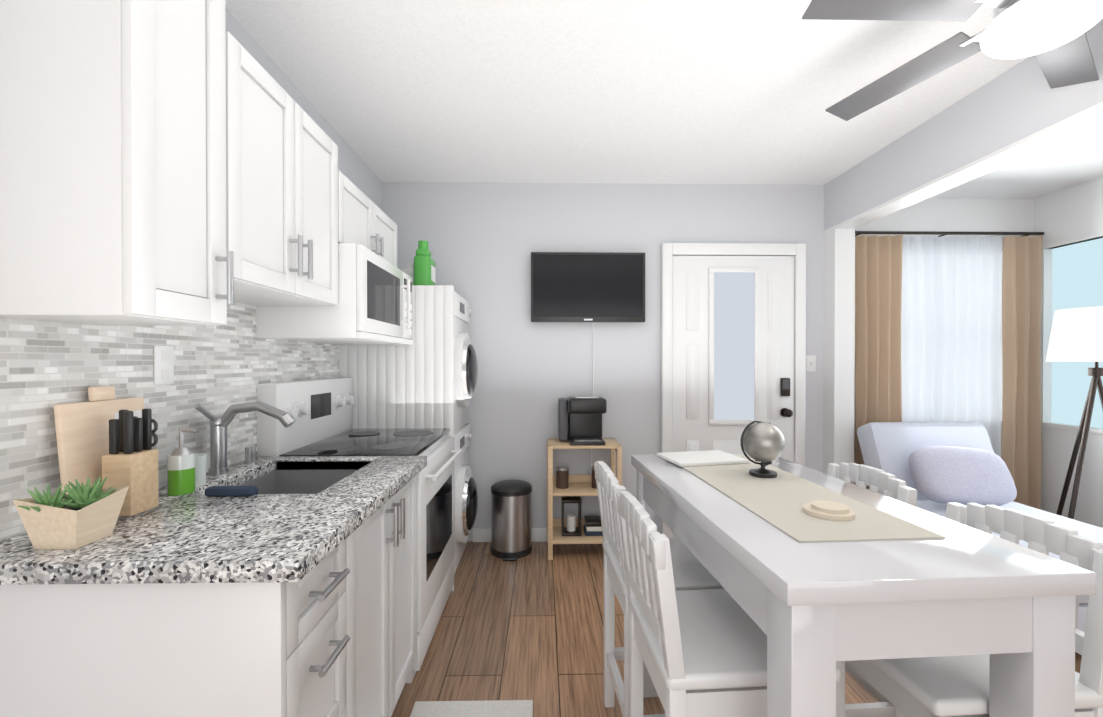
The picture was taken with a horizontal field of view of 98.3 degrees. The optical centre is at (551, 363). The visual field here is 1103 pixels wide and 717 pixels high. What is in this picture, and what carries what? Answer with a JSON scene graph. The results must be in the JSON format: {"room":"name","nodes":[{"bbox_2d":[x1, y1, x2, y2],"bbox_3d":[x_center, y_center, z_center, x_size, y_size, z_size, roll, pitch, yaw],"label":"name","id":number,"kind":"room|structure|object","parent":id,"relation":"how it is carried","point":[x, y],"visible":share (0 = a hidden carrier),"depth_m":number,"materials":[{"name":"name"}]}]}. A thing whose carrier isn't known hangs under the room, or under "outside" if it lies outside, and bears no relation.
{"room":"kitchen","nodes":[
{"label":"kitchen","id":0,"kind":"room"},
{"bbox_2d":[225,8,381,209],"bbox_3d":[-1.188,0.008,0.103,0.100,2.550,6.740,0,0,-1],"label":"wall","id":1,"kind":"structure","parent":0,"point":[355,170],"depth_m":2.44,"materials":[{"name":"white paint"}]},
{"bbox_2d":[0,0,251,325],"bbox_3d":[-0.988,-0.560,1.095,0.331,0.926,0.343,0,0,-1],"label":"upper cabinet","id":2,"kind":"object","parent":1,"relation":"attached to","point":[168,162],"depth_m":0.93,"materials":[{"name":"white wood"}]},
{"bbox_2d":[0,302,338,540],"bbox_3d":[-1.158,0.070,1.444,0.010,0.630,2.420,0,0,-1],"label":"tile backsplash","id":3,"kind":"structure","parent":1,"relation":"attached to","point":[45,367],"depth_m":1.32,"materials":[{"name":"tile"}]},
{"bbox_2d":[154,345,173,384],"bbox_3d":[-1.149,0.003,1.414,0.008,0.115,0.070,0,0,-1],"label":"electrical outlet plate","id":4,"kind":"object","parent":3,"relation":"attached to","point":[163,364],"visible":1,"depth_m":1.41,"materials":[{"name":"white plastic"}]},
{"bbox_2d":[252,57,339,307],"bbox_3d":[-0.997,-0.540,1.542,0.331,0.630,0.660,0,0,-1],"label":"upper cabinet","id":5,"kind":"object","parent":1,"relation":"attached to","point":[296,174],"depth_m":1.53,"materials":[{"name":"white wood"}]},
{"bbox_2d":[256,172,407,344],"bbox_3d":[-0.963,-0.437,2.156,0.421,0.665,0.562,0,0,-1],"label":"upper cabinet","id":6,"kind":"object","parent":1,"relation":"attached to","point":[373,310],"depth_m":1.97,"materials":[{"name":"white wood"}]},
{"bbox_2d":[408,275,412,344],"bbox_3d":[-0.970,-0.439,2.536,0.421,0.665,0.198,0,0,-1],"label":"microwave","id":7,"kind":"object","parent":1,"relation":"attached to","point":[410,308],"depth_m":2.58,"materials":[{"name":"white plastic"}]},
{"bbox_2d":[225,0,1029,184],"bbox_3d":[0.461,-1.307,0.126,3.400,0.080,6.740,0,0,-1],"label":"ceiling","id":8,"kind":"structure","parent":0,"point":[749,92],"depth_m":2.17,"materials":[{"name":"white paint"}]},
{"bbox_2d":[802,0,1102,120],"bbox_3d":[1.372,-1.099,1.375,1.247,0.351,1.311,0,0,-1],"label":"ceiling fan","id":9,"kind":"object","parent":8,"relation":"hanging from","point":[1050,35],"visible":1,"depth_m":1.41,"materials":[{"name":"silver metal"}]},
{"bbox_2d":[382,182,1033,540],"bbox_3d":[1.199,-0.012,3.469,4.800,2.550,0.100,0,0,-1],"label":"wall","id":10,"kind":"structure","parent":0,"point":[484,240],"depth_m":3.40,"materials":[{"name":"white paint"}]},
{"bbox_2d":[473,528,546,541],"bbox_3d":[0.110,1.216,3.397,1.340,0.095,0.012,0,0,-1],"label":"baseboard","id":11,"kind":"structure","parent":10,"relation":"attached to","point":[484,534],"depth_m":3.37,"materials":[{"name":"white wood"}]},
{"bbox_2d":[531,252,644,321],"bbox_3d":[0.256,-0.536,3.357,0.800,0.485,0.077,0,0,-1],"label":"screen","id":12,"kind":"object","parent":10,"relation":"attached to","point":[587,286],"visible":1,"depth_m":3.32,"materials":[{"name":"black plastic"}]},
{"bbox_2d":[587,322,593,496],"bbox_3d":[0.278,0.315,3.391,0.052,1.258,0.012,0,0,-1],"label":"cord","id":13,"kind":"object","parent":12,"relation":"hanging from","point":[593,385],"visible":0.52,"depth_m":3.39,"materials":[{"name":"white plastic"}]},
{"bbox_2d":[672,256,794,537],"bbox_3d":[1.291,0.247,3.358,0.870,2.026,0.119,0,0,-1],"label":"entry door","id":14,"kind":"structure","parent":10,"relation":"in","point":[732,347],"depth_m":3.37,"materials":[{"name":"white wood"}]},
{"bbox_2d":[661,243,805,537],"bbox_3d":[1.290,0.206,3.392,1.020,2.115,0.055,0,0,-1],"label":"door frame","id":15,"kind":"structure","parent":10,"relation":"attached to","point":[669,251],"depth_m":3.36,"materials":[{"name":"white wood"}]},
{"bbox_2d":[806,355,815,370],"bbox_3d":[1.865,-0.004,3.422,0.070,0.115,0.014,0,0,-1],"label":"switch plate","id":16,"kind":"object","parent":10,"relation":"attached to","point":[810,362],"visible":1,"depth_m":3.42,"materials":[{"name":"white plastic"}]},
{"bbox_2d":[855,230,1043,236],"bbox_3d":[2.780,-0.921,3.386,1.382,0.044,0.110,0,0,-1],"label":"curtain rod","id":17,"kind":"object","parent":10,"relation":"attached to","point":[939,233],"visible":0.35,"depth_m":3.35,"materials":[{"name":"brown metal"}]},
{"bbox_2d":[854,235,902,489],"bbox_3d":[2.296,0.166,3.349,0.330,2.135,0.064,0,0,-1],"label":"curtain","id":18,"kind":"object","parent":17,"relation":"hanging from","point":[878,302],"visible":0.67,"depth_m":3.35,"materials":[{"name":"beige fabric"}]},
{"bbox_2d":[901,237,1001,457],"bbox_3d":[2.831,0.166,3.390,0.740,2.135,0.045,0,0,-1],"label":"sheer curtain","id":19,"kind":"object","parent":17,"relation":"hanging from","point":[950,330],"visible":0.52,"depth_m":3.39,"materials":[{"name":"white fabric"}]},
{"bbox_2d":[1001,235,1041,509],"bbox_3d":[3.336,0.166,3.369,0.270,2.135,0.066,0,0,-1],"label":"curtain","id":20,"kind":"object","parent":17,"relation":"hanging from","point":[1021,448],"visible":0.81,"depth_m":3.37,"materials":[{"name":"beige fabric"}]},
{"bbox_2d":[1000,247,1002,424],"bbox_3d":[2.799,-0.202,3.471,1.000,1.290,0.072,0,0,-1],"label":"sunroom window","id":21,"kind":"structure","parent":10,"relation":"in","point":[1001,377],"depth_m":3.46,"materials":[{"name":"white"}]},
{"bbox_2d":[391,541,1081,716],"bbox_3d":[1.211,1.313,0.156,4.900,0.060,6.740,0,0,-1],"label":"floor","id":22,"kind":"structure","parent":0,"point":[530,626],"depth_m":2.20,"materials":[{"name":"brown wood"}]},
{"bbox_2d":[0,401,426,716],"bbox_3d":[-0.821,0.700,1.384,0.677,1.152,0.998,0,0,-1],"label":"base cabinet","id":23,"kind":"object","parent":22,"relation":"on","point":[289,589],"visible":1,"depth_m":0.93,"materials":[{"name":"white wood"}]},
{"bbox_2d":[13,476,128,549],"bbox_3d":[-0.985,0.306,0.984,0.123,0.122,0.146,0,0,-1],"label":"succulent planter","id":24,"kind":"object","parent":23,"relation":"on","point":[78,515],"visible":1,"depth_m":0.95,"materials":[{"name":"brown wood"}]},
{"bbox_2d":[54,386,143,493],"bbox_3d":[-1.117,0.211,1.198,0.042,0.310,0.230,0,0,-1],"label":"cutting board","id":25,"kind":"object","parent":23,"relation":"on","point":[82,432],"visible":0.6,"depth_m":1.14,"materials":[{"name":"brown wood"}]},
{"bbox_2d":[102,408,158,516],"bbox_3d":[-1.043,0.240,1.183,0.071,0.253,0.085,0,0,-1],"label":"knife block","id":26,"kind":"object","parent":23,"relation":"on","point":[130,459],"visible":1,"depth_m":1.16,"materials":[{"name":"brown wood"}]},
{"bbox_2d":[167,427,198,495],"bbox_3d":[-1.039,0.272,1.348,0.077,0.185,0.062,0,0,-1],"label":"soap dispenser","id":27,"kind":"object","parent":23,"relation":"on","point":[181,469],"visible":0.98,"depth_m":1.33,"materials":[{"name":"green plastic"}]},
{"bbox_2d":[195,453,206,486],"bbox_3d":[-1.073,0.320,1.438,0.058,0.090,0.058,0,0,-1],"label":"glass tumbler","id":28,"kind":"object","parent":23,"relation":"on","point":[200,467],"visible":0.54,"depth_m":1.43,"materials":[{"name":"white"}]},
{"bbox_2d":[205,486,257,495],"bbox_3d":[-0.891,0.390,1.331,0.130,0.096,0.044,0,0,-1],"label":"cloth","id":29,"kind":"object","parent":23,"relation":"on","point":[231,490],"visible":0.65,"depth_m":1.31,"materials":[{"name":"blue fabric"}]},
{"bbox_2d":[257,377,461,682],"bbox_3d":[-0.827,0.673,2.264,0.698,1.195,0.752,0,0,-1],"label":"range","id":30,"kind":"object","parent":22,"relation":"on","point":[319,411],"visible":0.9,"depth_m":2.12,"materials":[{"name":"white metal"}]},
{"bbox_2d":[339,285,477,590],"bbox_3d":[-0.831,0.413,3.005,0.718,1.705,0.716,0,0,-1],"label":"washer","id":31,"kind":"object","parent":22,"relation":"on","point":[428,378],"visible":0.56,"depth_m":2.65,"materials":[{"name":"white"}]},
{"bbox_2d":[402,263,413,284],"bbox_3d":[-0.872,-0.530,2.937,0.080,0.180,0.110,0,0,-1],"label":"bottle","id":32,"kind":"object","parent":31,"relation":"on","point":[409,270],"visible":0.4,"depth_m":2.89,"materials":[{"name":"white plastic"}]},
{"bbox_2d":[414,241,434,284],"bbox_3d":[-0.759,-0.582,2.858,0.102,0.285,0.170,0,0,-1],"label":"detergent bottle","id":33,"kind":"object","parent":31,"relation":"on","point":[424,267],"visible":0.83,"depth_m":2.78,"materials":[{"name":"green plastic"}]},
{"bbox_2d":[410,700,532,716],"bbox_3d":[-0.281,1.270,1.348,0.440,0.012,0.880,0,0,-1],"label":"kitchen rug","id":34,"kind":"object","parent":22,"relation":"on","point":[504,708],"visible":1,"depth_m":1.75,"materials":[{"name":"grey fabric"}]},
{"bbox_2d":[491,480,531,560],"bbox_3d":[-0.271,1.030,3.207,0.278,0.469,0.319,0,0,-1],"label":"step trash can","id":35,"kind":"object","parent":22,"relation":"on","point":[510,520],"visible":1,"depth_m":3.11,"materials":[{"name":"silver metal"}]},
{"bbox_2d":[547,438,621,559],"bbox_3d":[0.213,0.897,3.231,0.480,0.735,0.310,0,0,-1],"label":"shelf unit","id":36,"kind":"object","parent":22,"relation":"on","point":[580,485],"visible":0.62,"depth_m":3.11,"materials":[{"name":"beige wood"}]},
{"bbox_2d":[556,466,568,488],"bbox_3d":[0.074,0.766,3.222,0.087,0.136,0.087,0,0,-13],"label":"jar","id":37,"kind":"object","parent":36,"relation":"on","point":[562,477],"depth_m":3.19,"materials":[{"name":"brown glass"}]},
{"bbox_2d":[561,496,581,535],"bbox_3d":[0.134,0.999,3.225,0.130,0.289,0.130,0,0,-1],"label":"decorative lantern","id":38,"kind":"object","parent":36,"relation":"on","point":[571,529],"visible":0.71,"depth_m":3.20,"materials":[{"name":"brown metal"}]},
{"bbox_2d":[558,396,606,444],"bbox_3d":[0.203,0.372,3.225,0.310,0.314,0.265,0,0,-1],"label":"coffee maker","id":39,"kind":"object","parent":36,"relation":"on","point":[579,420],"visible":1,"depth_m":3.21,"materials":[{"name":"black plastic"}]},
{"bbox_2d":[584,516,602,535],"bbox_3d":[0.323,1.098,3.239,0.200,0.092,0.140,0,0,-1],"label":"books","id":40,"kind":"object","parent":36,"relation":"on","point":[592,526],"visible":0.52,"depth_m":3.17,"materials":[{"name":"blue paper"}]},
{"bbox_2d":[591,466,596,488],"bbox_3d":[0.313,0.766,3.227,0.087,0.136,0.087,0,0,-13],"label":"jar","id":41,"kind":"object","parent":36,"relation":"on","point":[594,485],"depth_m":3.20,"materials":[{"name":"brown"}]},
{"bbox_2d":[594,461,723,716],"bbox_3d":[0.380,0.808,1.620,0.427,0.932,0.384,0,0,-4],"label":"stool","id":42,"kind":"object","parent":22,"relation":"on","point":[691,571],"visible":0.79,"depth_m":1.58,"materials":[{"name":"white wood"}]},
{"bbox_2d":[616,491,840,716],"bbox_3d":[0.409,0.810,1.216,0.427,0.932,0.384,0,0,-4],"label":"stool","id":43,"kind":"object","parent":22,"relation":"on","point":[702,653],"visible":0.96,"depth_m":1.09,"materials":[{"name":"white wood"}]},
{"bbox_2d":[631,453,1096,716],"bbox_3d":[0.642,0.821,1.378,0.570,0.910,1.110,0,0,-4],"label":"dining table","id":44,"kind":"object","parent":22,"relation":"on","point":[815,611],"visible":0.69,"depth_m":0.86,"materials":[{"name":"white wood"}]},
{"bbox_2d":[683,454,944,542],"bbox_3d":[0.637,0.363,1.435,0.320,0.003,0.890,0,0,-4],"label":"table runner","id":45,"kind":"object","parent":44,"relation":"on","point":[781,499],"visible":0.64,"depth_m":1.21,"materials":[{"name":"beige fabric"}]},
{"bbox_2d":[656,450,748,466],"bbox_3d":[0.562,0.353,1.790,0.270,0.012,0.200,0,0,-12],"label":"magazine","id":46,"kind":"object","parent":45,"relation":"on","point":[699,458],"visible":0.98,"depth_m":1.75,"materials":[{"name":"white paper"}]},
{"bbox_2d":[740,421,784,477],"bbox_3d":[0.680,0.272,1.543,0.138,0.177,0.128,0,0,-4],"label":"decor","id":47,"kind":"object","parent":45,"relation":"on","point":[762,442],"visible":1,"depth_m":1.51,"materials":[{"name":"silver metal"}]},
{"bbox_2d":[803,500,854,520],"bbox_3d":[0.672,0.353,1.157,0.110,0.019,0.110,0,0,-4],"label":"coasters","id":48,"kind":"object","parent":45,"relation":"on","point":[829,510],"visible":1,"depth_m":1.13,"materials":[{"name":"beige"}]},
{"bbox_2d":[827,463,917,716],"bbox_3d":[0.920,0.818,1.658,0.424,0.912,0.384,0,0,-4],"label":"stool","id":49,"kind":"object","parent":22,"relation":"on","point":[876,480],"visible":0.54,"depth_m":1.58,"materials":[{"name":"white wood"}]},
{"bbox_2d":[836,502,1102,716],"bbox_3d":[0.956,0.821,1.145,0.424,0.912,0.384,0,0,-4],"label":"stool","id":50,"kind":"object","parent":22,"relation":"on","point":[949,686],"visible":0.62,"depth_m":1.03,"materials":[{"name":"white wood"}]},
{"bbox_2d":[857,422,1102,631],"bbox_3d":[2.465,0.828,2.639,0.790,0.880,1.244,0,0,-1],"label":"chaise lounge","id":51,"kind":"object","parent":22,"relation":"on","point":[889,447],"visible":0.08,"depth_m":3.05,"materials":[{"name":"fabric"}]},
{"bbox_2d":[908,446,1016,505],"bbox_3d":[2.412,0.657,2.805,0.540,0.334,0.253,0,0,-1],"label":"throw pillow","id":52,"kind":"object","parent":51,"relation":"on","point":[950,474],"visible":0.98,"depth_m":2.74,"materials":[{"name":"fabric"}]},
{"bbox_2d":[1045,306,1102,518],"bbox_3d":[3.191,0.470,2.927,0.607,1.608,0.546,0,0,-1],"label":"tripod floor lamp","id":53,"kind":"object","parent":22,"relation":"on","point":[1076,334],"visible":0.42,"depth_m":2.83,"materials":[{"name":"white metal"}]},
{"bbox_2d":[823,229,854,483],"bbox_3d":[2.031,0.164,3.370,0.140,2.200,0.129,0,0,-1],"label":"wall return","id":54,"kind":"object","parent":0,"point":[839,341],"visible":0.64,"depth_m":3.31,"materials":[{"name":"white paint"}]},
{"bbox_2d":[823,18,1102,233],"bbox_3d":[2.092,-1.092,0.108,0.148,0.350,6.640,0,0,-1],"label":"header beam","id":55,"kind":"structure","parent":0,"point":[1020,110],"depth_m":2.26,"materials":[{"name":"white paint"}]},
{"bbox_2d":[930,125,1102,198],"bbox_3d":[2.911,-1.217,0.173,1.500,0.080,6.740,0,0,-1],"label":"ceiling","id":56,"kind":"structure","parent":0,"point":[1072,161],"depth_m":2.99,"materials":[{"name":"white paint"}]},
{"bbox_2d":[1034,176,1102,527],"bbox_3d":[3.612,0.053,0.143,0.100,2.460,6.640,0,0,-1],"label":"wall","id":57,"kind":"structure","parent":0,"point":[1071,212],"depth_m":3.22,"materials":[{"name":"white paint"}]},
{"bbox_2d":[1040,231,1102,433],"bbox_3d":[3.542,-0.196,2.481,0.072,1.290,1.860,0,0,-1],"label":"sunroom window","id":58,"kind":"structure","parent":57,"relation":"in","point":[1072,274],"depth_m":3.27,"materials":[{"name":"white"}]}
]}

